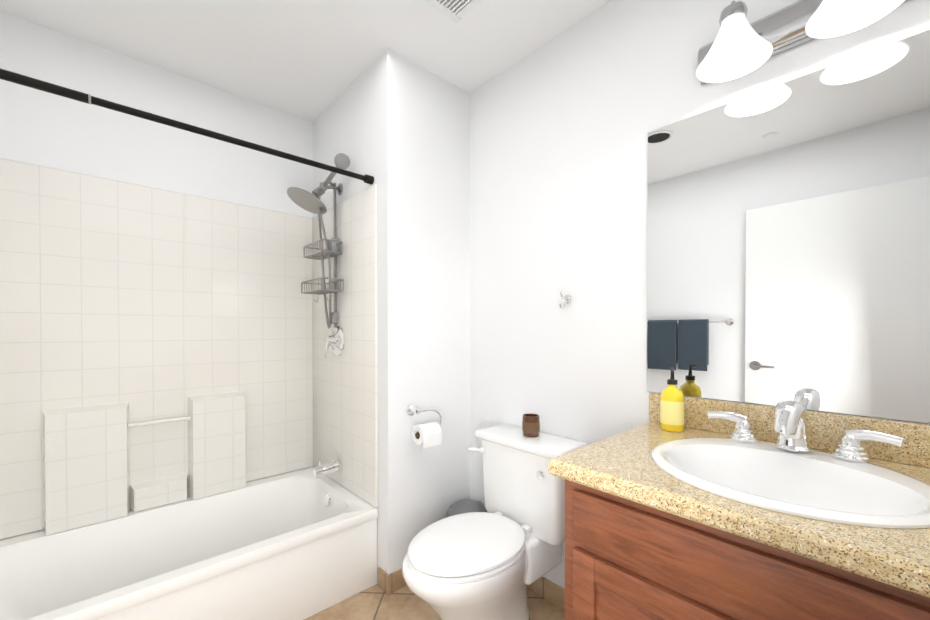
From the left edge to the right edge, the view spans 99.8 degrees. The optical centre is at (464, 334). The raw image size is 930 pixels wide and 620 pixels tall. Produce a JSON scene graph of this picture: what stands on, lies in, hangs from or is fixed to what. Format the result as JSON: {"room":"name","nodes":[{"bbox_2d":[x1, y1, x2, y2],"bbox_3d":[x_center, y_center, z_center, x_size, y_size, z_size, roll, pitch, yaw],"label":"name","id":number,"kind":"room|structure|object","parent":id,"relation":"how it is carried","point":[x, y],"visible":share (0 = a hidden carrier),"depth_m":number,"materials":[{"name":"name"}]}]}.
{"room":"bathroom","nodes":[
{"label":"bathroom","id":0,"kind":"room"},
{"bbox_2d":[0,11,312,539],"bbox_3d":[-1.564,-0.053,1.869,1.640,2.440,0.120,-1,1,-42],"label":"wall","id":1,"kind":"structure","parent":0,"point":[43,128],"depth_m":1.82,"materials":[{"name":"paint"}]},
{"bbox_2d":[0,158,377,538],"bbox_3d":[-1.221,0.058,1.583,1.518,1.497,0.764,-1,1,-42],"label":"tiled wall","id":2,"kind":"structure","parent":1,"relation":"attached to","point":[159,347],"depth_m":1.85,"materials":[{"name":"white tile"}]},
{"bbox_2d":[313,459,340,478],"bbox_3d":[-0.727,0.702,2.058,0.132,0.082,0.068,-1,1,-42],"label":"tub spout","id":3,"kind":"object","parent":2,"relation":"attached to","point":[320,470],"visible":1,"depth_m":2.04,"materials":[{"name":"silver metal"}]},
{"bbox_2d":[0,0,611,121],"bbox_3d":[-0.394,-1.305,1.036,2.320,0.080,2.970,-1,1,-42],"label":"ceiling","id":4,"kind":"structure","parent":0,"point":[311,60],"depth_m":1.67,"materials":[{"name":"paint"}]},
{"bbox_2d":[424,0,482,22],"bbox_3d":[-0.043,-1.260,1.371,0.300,0.016,0.300,-1,1,-42],"label":"ceiling vent","id":5,"kind":"object","parent":4,"relation":"in","point":[456,11],"visible":1,"depth_m":1.50,"materials":[{"name":"white plastic"}]},
{"bbox_2d":[313,48,469,582],"bbox_3d":[-0.497,-0.057,2.288,0.500,2.440,1.000,-1,1,-42],"label":"wall","id":6,"kind":"structure","parent":0,"point":[395,125],"depth_m":1.88,"materials":[{"name":"paint"}]},
{"bbox_2d":[287,153,349,357],"bbox_3d":[-0.750,-0.381,1.992,0.268,1.014,0.327,-1,1,-42],"label":"shower fixture","id":7,"kind":"object","parent":6,"relation":"attached to","point":[312,202],"visible":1,"depth_m":2.03,"materials":[{"name":"silver metal"}]},
{"bbox_2d":[407,404,441,448],"bbox_3d":[-0.181,0.419,1.824,0.162,0.179,0.117,-1,1,-42],"label":"toilet paper holder","id":8,"kind":"object","parent":6,"relation":"attached to","point":[427,435],"visible":1,"depth_m":1.79,"materials":[{"name":"white paper"}]},
{"bbox_2d":[304,583,564,619],"bbox_3d":[-0.394,1.205,1.060,2.320,0.060,2.970,-1,1,-42],"label":"floor","id":9,"kind":"structure","parent":0,"point":[375,602],"depth_m":1.67,"materials":[{"name":"tile"}]},
{"bbox_2d":[0,467,377,619],"bbox_3d":[-1.218,0.990,1.590,1.514,0.360,0.767,-1,1,-42],"label":"bathtub","id":10,"kind":"object","parent":9,"relation":"on","point":[300,544],"visible":0.96,"depth_m":1.63,"materials":[{"name":"white ceramic"}]},
{"bbox_2d":[381,568,405,594],"bbox_3d":[-0.171,1.123,1.927,0.499,0.088,0.029,-1,1,-42],"label":"baseboard","id":11,"kind":"structure","parent":9,"relation":"on","point":[390,583],"depth_m":1.77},
{"bbox_2d":[448,499,486,516],"bbox_3d":[0.010,0.990,1.867,0.239,0.355,0.208,-1,1,-42],"label":"trash can","id":12,"kind":"object","parent":9,"relation":"on","point":[464,506],"visible":0.25,"depth_m":1.85,"materials":[{"name":"silver metal"}]},
{"bbox_2d":[402,424,586,619],"bbox_3d":[0.076,0.803,1.506,0.715,0.736,0.474,-1,1,-42],"label":"toilet","id":13,"kind":"object","parent":9,"relation":"on","point":[498,557],"visible":0.96,"depth_m":1.48,"materials":[{"name":"white ceramic"}]},
{"bbox_2d":[522,414,539,436],"bbox_3d":[0.281,0.389,1.669,0.073,0.086,0.073,-1,1,-42],"label":"candle","id":14,"kind":"object","parent":13,"relation":"on","point":[530,425],"visible":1,"depth_m":1.64,"materials":[{"name":"orange glass"}]},
{"bbox_2d":[527,576,564,610],"bbox_3d":[0.338,1.124,1.748,0.010,0.088,0.940,-1,1,-42],"label":"baseboard","id":15,"kind":"structure","parent":9,"relation":"on","point":[542,586],"depth_m":1.71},
{"bbox_2d":[548,393,929,619],"bbox_3d":[0.727,0.671,0.866,0.612,1.011,0.871,-1,1,-42],"label":"bathroom vanity","id":16,"kind":"object","parent":9,"relation":"on","point":[781,510],"visible":1,"depth_m":0.83,"materials":[{"name":"brown wood"}]},
{"bbox_2d":[660,367,683,431],"bbox_3d":[0.664,0.206,1.256,0.072,0.202,0.069,-1,1,-42],"label":"soap bottle","id":17,"kind":"object","parent":16,"relation":"on","point":[672,408],"visible":1,"depth_m":1.23,"materials":[{"name":"yellow plastic"}]},
{"bbox_2d":[652,438,929,528],"bbox_3d":[0.702,0.375,0.882,0.490,0.154,0.512,-1,1,-42],"label":"sink","id":18,"kind":"object","parent":16,"relation":"in","point":[834,490],"depth_m":0.89,"materials":[{"name":"white ceramic"}]},
{"bbox_2d":[707,400,903,462],"bbox_3d":[0.819,0.231,0.987,0.160,0.132,0.385,-1,1,-42],"label":"faucet","id":19,"kind":"object","parent":16,"relation":"on","point":[790,418],"depth_m":0.98,"materials":[{"name":"silver metal"}]},
{"bbox_2d":[470,0,929,588],"bbox_3d":[0.394,-0.052,1.767,0.126,2.440,2.970,-1,1,-42],"label":"wall","id":20,"kind":"structure","parent":0,"point":[788,240],"depth_m":1.28,"materials":[{"name":"white paint"}]},
{"bbox_2d":[559,289,570,308],"bbox_3d":[0.408,-0.144,1.624,0.056,0.083,0.040,-1,1,-42],"label":"robe hook","id":21,"kind":"object","parent":20,"relation":"attached to","point":[566,299],"visible":0.98,"depth_m":1.63,"materials":[{"name":"silver metal"}]},
{"bbox_2d":[696,0,908,84],"bbox_3d":[0.917,-0.833,0.928,0.232,0.171,0.705,-1,1,-42],"label":"sconce","id":22,"kind":"object","parent":20,"relation":"attached to","point":[740,46],"visible":1,"depth_m":1.06,"materials":[{"name":"white glass"}]},
{"bbox_3d":[-1.134,-0.038,0.271,0.120,2.440,2.820,-1,1,-42],"label":"wall","id":23,"kind":"structure","parent":0,"visible":0},
{"bbox_2d":[0,68,373,184],"bbox_3d":[-0.997,-0.718,1.331,1.516,0.038,0.038,-1,1,-42],"label":"curtain rod","id":24,"kind":"object","parent":23,"relation":"attached to","point":[23,80],"visible":1,"depth_m":1.29,"materials":[{"name":"brown metal"}]}
]}

